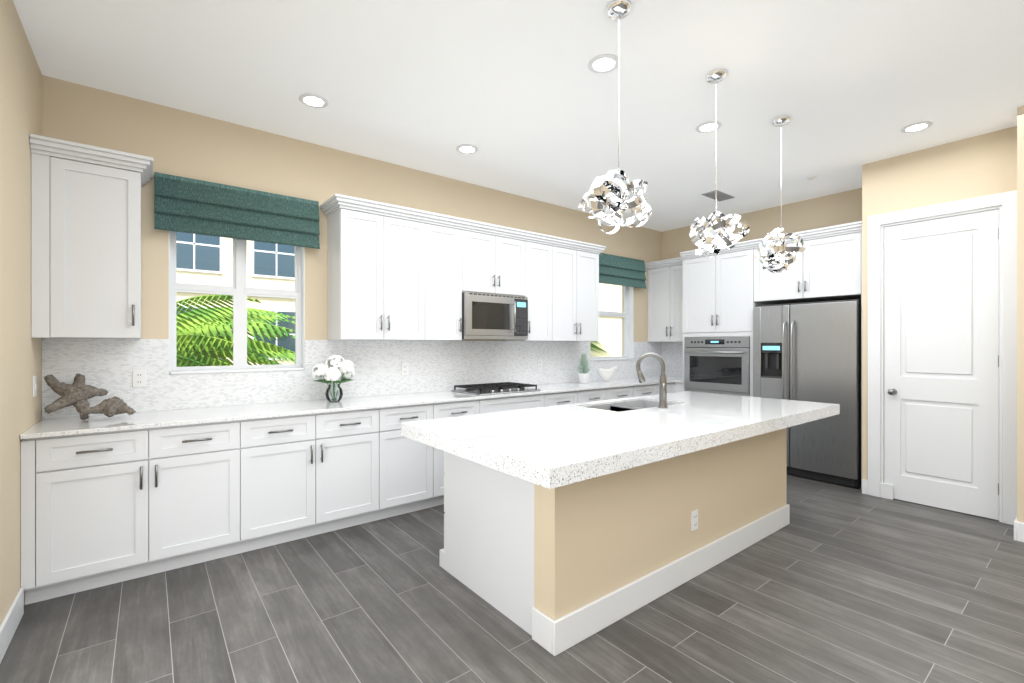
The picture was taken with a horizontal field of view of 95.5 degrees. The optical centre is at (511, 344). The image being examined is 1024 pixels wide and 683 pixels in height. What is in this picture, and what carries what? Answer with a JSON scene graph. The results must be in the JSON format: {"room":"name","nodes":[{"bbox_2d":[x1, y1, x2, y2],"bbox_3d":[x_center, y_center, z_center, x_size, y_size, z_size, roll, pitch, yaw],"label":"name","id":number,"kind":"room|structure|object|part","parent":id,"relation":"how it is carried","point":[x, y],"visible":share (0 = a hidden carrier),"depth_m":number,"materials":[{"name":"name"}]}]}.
{"room":"kitchen","nodes":[
{"label":"kitchen","id":0,"kind":"room"},
{"bbox_2d":[0,0,41,624],"bbox_3d":[-0.772,-0.145,-0.019,0.200,3.050,7.200,0,0,-38],"label":"wall","id":1,"kind":"structure","parent":0,"point":[20,122],"depth_m":2.29,"materials":[{"name":"beige paint"}]},
{"bbox_2d":[0,588,23,662],"bbox_3d":[-0.551,1.312,-0.126,0.016,0.135,6.360,0,0,-38],"label":"baseboard","id":2,"kind":"structure","parent":1,"relation":"attached to","point":[11,621],"depth_m":2.17,"materials":[{"name":"white wood"}]},
{"bbox_2d":[33,376,36,396],"bbox_3d":[-2.744,0.240,2.675,0.009,0.120,0.075,0,0,-38],"label":"switch plate","id":3,"kind":"object","parent":1,"relation":"attached to","point":[34,386],"visible":1,"depth_m":2.66,"materials":[{"name":"white plastic"}]},
{"bbox_2d":[42,75,661,418],"bbox_3d":[-0.410,-0.145,4.959,6.900,3.050,0.200,0,0,-38],"label":"wall","id":4,"kind":"structure","parent":0,"point":[175,142],"depth_m":3.69,"materials":[{"name":"beige paint"}]},
{"bbox_2d":[29,134,152,338],"bbox_3d":[-2.578,-0.602,2.885,0.525,1.124,0.393,0,0,-38],"label":"upper cabinet","id":5,"kind":"object","parent":4,"relation":"attached to","point":[86,199],"depth_m":2.75,"materials":[{"name":"white paint"}]},
{"bbox_2d":[169,231,304,373],"bbox_3d":[-2.098,-0.415,3.595,0.900,1.250,0.172,0,0,-38],"label":"window","id":6,"kind":"structure","parent":4,"relation":"in","point":[239,290],"depth_m":3.60,"materials":[{"name":"white"}]},
{"bbox_2d":[154,172,319,248],"bbox_3d":[-2.022,-0.981,3.510,1.075,0.398,0.089,0,0,-38],"label":"blind valance","id":7,"kind":"object","parent":4,"relation":"attached to","point":[190,205],"visible":1,"depth_m":3.44,"materials":[{"name":"teal fabric"}]},
{"bbox_2d":[325,202,428,339],"bbox_3d":[-1.164,-0.579,4.019,0.734,1.078,0.346,0,0,-38],"label":"upper cabinet","id":8,"kind":"object","parent":4,"relation":"attached to","point":[395,272],"depth_m":3.85,"materials":[{"name":"white paint"}]},
{"bbox_2d":[429,218,464,340],"bbox_3d":[-0.724,-0.579,4.363,0.384,1.078,0.346,0,0,-38],"label":"upper cabinet","id":9,"kind":"object","parent":4,"relation":"attached to","point":[446,239],"depth_m":4.25,"materials":[{"name":"white paint"}]},
{"bbox_2d":[465,222,528,340],"bbox_3d":[-0.271,-0.579,4.717,0.765,1.078,0.346,0,0,-38],"label":"upper cabinet","id":10,"kind":"object","parent":4,"relation":"attached to","point":[496,261],"depth_m":4.59,"materials":[{"name":"white paint"}]},
{"bbox_2d":[462,292,527,339],"bbox_3d":[-0.239,-0.271,4.678,0.753,0.438,0.445,0,0,-38],"label":"over-the-range microwave","id":11,"kind":"object","parent":10,"relation":"attached to","point":[485,316],"visible":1,"depth_m":4.51,"materials":[{"name":"grey metal"}]},
{"bbox_2d":[529,234,552,340],"bbox_3d":[0.180,-0.579,5.070,0.381,1.078,0.346,0,0,-38],"label":"upper cabinet","id":12,"kind":"object","parent":4,"relation":"attached to","point":[540,249],"depth_m":4.96,"materials":[{"name":"white paint"}]},
{"bbox_2d":[553,242,600,340],"bbox_3d":[0.628,-0.579,5.420,0.756,1.078,0.346,0,0,-38],"label":"upper cabinet","id":13,"kind":"object","parent":4,"relation":"attached to","point":[575,268],"depth_m":5.27,"materials":[{"name":"white paint"}]},
{"bbox_2d":[590,285,633,360],"bbox_3d":[1.303,-0.415,6.251,0.890,1.250,0.172,0,0,-38],"label":"window","id":14,"kind":"structure","parent":4,"relation":"in","point":[627,314],"depth_m":6.49,"materials":[{"name":"white"}]},
{"bbox_2d":[599,253,646,288],"bbox_3d":[1.380,-0.981,6.169,1.210,0.398,0.089,0,0,-38],"label":"blind valance","id":15,"kind":"object","parent":4,"relation":"attached to","point":[620,270],"visible":0.62,"depth_m":6.20,"materials":[{"name":"teal fabric"}]},
{"bbox_2d":[0,474,1023,682],"bbox_3d":[1.806,1.440,2.122,6.900,0.120,7.400,0,0,-38],"label":"floor","id":16,"kind":"structure","parent":0,"point":[834,583],"depth_m":2.34,"materials":[{"name":"grey tile"}]},
{"bbox_2d":[21,382,682,604],"bbox_3d":[-0.120,0.932,4.587,6.495,0.895,0.736,0,0,-38],"label":"base cabinet","id":17,"kind":"object","parent":16,"relation":"on","point":[101,509],"visible":0.65,"depth_m":2.92,"materials":[{"name":"white paint"}]},
{"bbox_2d":[20,376,682,438],"bbox_3d":[-0.121,0.472,4.582,6.486,0.025,0.726,0,0,-38],"label":"countertop","id":18,"kind":"structure","parent":17,"relation":"on","point":[51,427],"depth_m":3.29,"materials":[{"name":"white stone"}]},
{"bbox_2d":[44,373,135,419],"bbox_3d":[-2.571,0.318,2.839,0.436,0.276,0.367,0,0,-38],"label":"decor","id":19,"kind":"object","parent":18,"relation":"on","point":[77,393],"visible":1,"depth_m":2.81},
{"bbox_2d":[311,355,354,401],"bbox_3d":[-1.435,0.269,3.745,0.342,0.378,0.318,0,0,-38],"label":"flower vase","id":20,"kind":"object","parent":18,"relation":"on","point":[335,369],"visible":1,"depth_m":3.69,"materials":[{"name":"clear glass"}]},
{"bbox_3d":[-1.434,0.388,3.752,0.136,0.140,0.136,0,0,-38],"label":"glass","id":21,"kind":"part","parent":20,"relation":"part of","materials":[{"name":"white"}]},
{"bbox_2d":[42,338,682,418],"bbox_3d":[-0.121,0.210,4.589,6.498,0.499,0.737,0,0,-38],"label":"mosaic","id":22,"kind":"object","parent":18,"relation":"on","point":[109,365],"visible":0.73,"depth_m":3.97},
{"bbox_2d":[133,370,145,386],"bbox_3d":[-2.529,0.230,3.156,0.072,0.116,0.008,0,0,-38],"label":"electrical outlet","id":23,"kind":"object","parent":22,"relation":"attached to","point":[139,378],"visible":1,"depth_m":3.15,"materials":[{"name":"white plastic"}]},
{"bbox_2d":[401,363,408,374],"bbox_3d":[-1.000,0.230,4.350,0.072,0.116,0.008,0,0,-38],"label":"electrical outlet","id":24,"kind":"object","parent":22,"relation":"attached to","point":[404,368],"visible":1,"depth_m":4.35,"materials":[{"name":"white plastic"}]},
{"bbox_2d":[537,359,541,369],"bbox_3d":[0.324,0.230,5.385,0.072,0.116,0.008,0,0,-38],"label":"electrical outlet","id":25,"kind":"object","parent":22,"relation":"attached to","point":[539,363],"visible":1,"depth_m":5.38,"materials":[{"name":"white plastic"}]},
{"bbox_2d":[451,382,540,395],"bbox_3d":[-0.157,0.431,4.611,0.730,0.057,0.510,0,0,-38],"label":"gas cooktop","id":26,"kind":"object","parent":18,"relation":"in","point":[493,388],"visible":1,"depth_m":4.52,"materials":[{"name":"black metal"}]},
{"bbox_2d":[577,353,590,382],"bbox_3d":[0.866,0.275,5.557,0.194,0.368,0.186,0,0,-38],"label":"succulent pot","id":27,"kind":"object","parent":18,"relation":"on","point":[584,374],"visible":1,"depth_m":5.53,"materials":[{"name":"white ceramic"}]},
{"bbox_3d":[0.861,0.401,5.558,0.148,0.117,0.148,0,0,-38],"label":"pot","id":28,"kind":"part","parent":27,"relation":"part of","materials":[{"name":"white ceramic"}]},
{"bbox_2d":[597,366,620,380],"bbox_3d":[1.240,0.362,5.787,0.407,0.189,0.145,0,0,-38],"label":"decor","id":29,"kind":"object","parent":18,"relation":"on","point":[608,374],"visible":1,"depth_m":5.74,"materials":[{"name":"white ceramic"}]},
{"bbox_2d":[437,428,789,655],"bbox_3d":[0.836,0.957,3.235,2.474,0.845,1.062,0,0,-38],"label":"kitchen island","id":30,"kind":"object","parent":16,"relation":"on","point":[567,526],"depth_m":2.47,"materials":[{"name":"beige paint"}]},
{"bbox_2d":[401,392,839,487],"bbox_3d":[0.937,0.497,3.162,3.030,0.075,1.291,0,0,-38],"label":"island countertop","id":31,"kind":"structure","parent":30,"relation":"on","point":[557,446],"depth_m":2.50,"materials":[{"name":"white stone"}]},
{"bbox_2d":[589,400,656,411],"bbox_3d":[0.932,0.595,3.599,0.880,0.230,0.454,0,0,-38],"label":"sink","id":32,"kind":"object","parent":31,"relation":"in","point":[624,404],"depth_m":3.84,"materials":[{"name":"silver metal"}]},
{"bbox_2d":[636,352,668,407],"bbox_3d":[1.031,0.259,3.399,0.159,0.402,0.200,0,0,-38],"label":"faucet","id":33,"kind":"object","parent":31,"relation":"on","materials":[{"name":"silver metal"}]},
{"bbox_3d":[1.109,0.958,2.884,2.440,0.845,0.140,0,0,-38],"label":"knee panel","id":34,"kind":"part","parent":30,"relation":"part of","materials":[{"name":"beige paint"}]},
{"bbox_2d":[691,509,698,531],"bbox_3d":[1.092,1.050,2.777,0.072,0.116,0.008,0,0,-38],"label":"outlet","id":35,"kind":"object","parent":30,"relation":"attached to","point":[694,512],"depth_m":2.77,"materials":[{"name":"white plastic"}]},
{"bbox_2d":[645,221,861,489],"bbox_3d":[2.773,0.108,5.593,0.698,2.543,2.714,0,0,-38],"label":"tall cabinet","id":36,"kind":"object","parent":16,"relation":"on","point":[724,291],"visible":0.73,"depth_m":5.33,"materials":[{"name":"white paint"}]},
{"bbox_2d":[684,336,749,395],"bbox_3d":[2.584,0.242,5.674,0.561,0.669,0.794,0,0,-38],"label":"wall oven","id":37,"kind":"object","parent":36,"relation":"in","point":[721,365],"visible":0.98,"depth_m":5.50,"materials":[{"name":"grey metal"}]},
{"bbox_2d":[753,299,860,487],"bbox_3d":[3.192,0.467,4.953,0.711,1.803,0.960,0,0,-38],"label":"refrigerator","id":38,"kind":"object","parent":16,"relation":"on","point":[808,351],"visible":0.67,"depth_m":4.66,"materials":[{"name":"grey metal"}]},
{"bbox_2d":[13,0,1023,231],"bbox_3d":[1.806,-1.730,2.122,6.900,0.120,7.400,0,0,-38],"label":"ceiling","id":39,"kind":"structure","parent":0,"point":[521,96],"depth_m":2.93,"materials":[{"name":"white paint"}]},
{"bbox_2d":[299,93,328,107],"bbox_3d":[-1.355,-1.665,3.180,0.188,0.010,0.188,0,0,-38],"label":"recessed light","id":40,"kind":"object","parent":39,"relation":"in","point":[313,100],"visible":1,"depth_m":3.17,"materials":[{"name":"white"}]},
{"bbox_2d":[456,144,477,153],"bbox_3d":[-0.382,-1.665,3.965,0.188,0.010,0.188,0,0,-38],"label":"recessed light","id":41,"kind":"object","parent":39,"relation":"in","point":[467,149],"visible":1,"depth_m":3.96,"materials":[{"name":"white"}]},
{"bbox_2d":[588,54,617,72],"bbox_3d":[0.546,-1.665,2.761,0.188,0.010,0.188,0,0,-38],"label":"recessed light","id":42,"kind":"object","parent":39,"relation":"in","point":[604,63],"visible":0.96,"depth_m":2.76,"materials":[{"name":"white"}]},
{"bbox_2d":[578,0,651,233],"bbox_3d":[0.530,-1.109,2.293,0.363,1.123,0.352,0,0,-38],"label":"pendant light","id":43,"kind":"object","parent":39,"relation":"hanging from","point":[606,196],"visible":1,"depth_m":2.27,"materials":[{"name":"silver metal"}]},
{"bbox_3d":[0.529,-1.210,2.304,0.124,0.920,0.124,0,0,-38],"label":"canopy cord","id":44,"kind":"part","parent":43,"relation":"part of","materials":[{"name":"silver metal"}]},
{"bbox_2d":[695,121,721,132],"bbox_3d":[1.506,-1.665,3.562,0.188,0.010,0.188,0,0,-38],"label":"recessed light","id":45,"kind":"object","parent":39,"relation":"in","point":[707,127],"visible":0.96,"depth_m":3.55,"materials":[{"name":"white"}]},
{"bbox_2d":[701,190,734,201],"bbox_3d":[2.311,-1.663,5.213,0.400,0.013,0.180,0,0,-38],"label":"ceiling vent","id":46,"kind":"object","parent":39,"relation":"in","point":[721,196],"visible":0.9,"depth_m":5.18,"materials":[{"name":"grey metal"}]},
{"bbox_2d":[690,69,748,257],"bbox_3d":[1.273,-1.103,2.879,0.323,1.133,0.366,0,0,-38],"label":"pendant light","id":47,"kind":"object","parent":39,"relation":"hanging from","point":[720,235],"visible":1,"depth_m":2.83,"materials":[{"name":"silver metal"}]},
{"bbox_3d":[1.262,-1.210,2.876,0.124,0.920,0.124,0,0,-38],"label":"canopy cord","id":48,"kind":"part","parent":47,"relation":"part of","materials":[{"name":"silver metal"}]},
{"bbox_2d":[754,116,808,272],"bbox_3d":[1.988,-1.099,3.459,0.344,1.142,0.359,0,0,-38],"label":"pendant light","id":49,"kind":"object","parent":39,"relation":"hanging from","point":[771,253],"visible":1,"depth_m":3.42,"materials":[{"name":"silver metal"}]},
{"bbox_3d":[1.998,-1.210,3.452,0.124,0.920,0.124,0,0,-38],"label":"canopy cord","id":50,"kind":"part","parent":49,"relation":"part of","materials":[{"name":"silver metal"}]},
{"bbox_2d":[807,175,815,179],"bbox_3d":[2.983,-1.660,4.628,0.076,0.020,0.076,0,0,-38],"label":"smoke detector","id":51,"kind":"object","parent":39,"relation":"attached to","point":[811,177],"visible":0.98,"depth_m":4.61,"materials":[{"name":"white plastic"}]},
{"bbox_2d":[901,121,932,132],"bbox_3d":[3.102,-1.665,3.566,0.188,0.010,0.188,0,0,-38],"label":"recessed light","id":52,"kind":"object","parent":39,"relation":"in","point":[917,127],"visible":1,"depth_m":3.56,"materials":[{"name":"white"}]},
{"bbox_2d":[662,188,861,259],"bbox_3d":[3.110,-0.145,5.894,0.200,3.050,2.660,0,0,-38],"label":"wall","id":53,"kind":"structure","parent":0,"point":[844,207],"depth_m":5.48,"materials":[{"name":"beige paint"}]},
{"bbox_2d":[862,126,1016,479],"bbox_3d":[3.941,-0.145,4.215,0.960,3.050,1.010,0,0,-38],"label":"wall","id":54,"kind":"structure","parent":0,"point":[977,166],"depth_m":3.94,"materials":[{"name":"beige paint"}]},
{"bbox_2d":[884,209,998,519],"bbox_3d":[3.569,0.157,3.897,0.110,2.431,0.730,0,0,-38],"label":"pantry door","id":55,"kind":"structure","parent":54,"relation":"in","point":[941,362],"depth_m":3.89,"materials":[{"name":"white wood"}]},
{"bbox_2d":[868,190,1016,524],"bbox_3d":[3.619,0.102,3.944,0.160,2.555,0.950,0,0,-38],"label":"door frame","id":56,"kind":"structure","parent":54,"relation":"attached to","point":[1007,201],"depth_m":3.63,"materials":[{"name":"white wood"}]},
{"bbox_2d":[1017,106,1023,522],"bbox_3d":[5.181,-0.145,2.303,1.360,3.050,3.530,0,0,-38],"label":"wall","id":57,"kind":"structure","parent":0,"point":[1020,314],"depth_m":3.26,"materials":[{"name":"beige paint"}]},
{"bbox_2d":[1014,520,1023,541],"bbox_3d":[4.563,1.312,1.976,0.016,0.135,3.316,0,0,-38],"label":"baseboard","id":58,"kind":"structure","parent":57,"relation":"attached to","point":[1018,526],"depth_m":3.26,"materials":[{"name":"white wood"}]},
{"label":"outside","id":59,"kind":"structure","parent":0,"visible":0},
{"bbox_3d":[-11.347,4.480,21.800,50.000,0.200,39.790,0,0,-38],"label":"ground","id":60,"kind":"structure","parent":59,"visible":0},
{"bbox_2d":[176,295,294,366],"bbox_3d":[-3.457,1.931,5.759,2.603,4.910,3.166,0,0,-38],"label":"palm","id":61,"kind":"object","parent":60,"relation":"on","point":[223,345],"depth_m":5.21,"materials":[{"name":"green plant"}]},
{"bbox_2d":[176,232,621,364],"bbox_3d":[-6.456,-1.620,15.540,50.000,14.000,0.480,0,0,-38],"label":"building","id":62,"kind":"structure","parent":60,"relation":"on","point":[267,275],"depth_m":14.32,"materials":[{"name":"beige paint"}]},
{"bbox_2d":[590,341,608,356],"bbox_3d":[0.686,2.078,9.445,2.508,4.618,3.179,0,0,-38],"label":"palm","id":63,"kind":"object","parent":60,"relation":"on","point":[595,347],"depth_m":9.00,"materials":[{"name":"green plant"}]}
]}

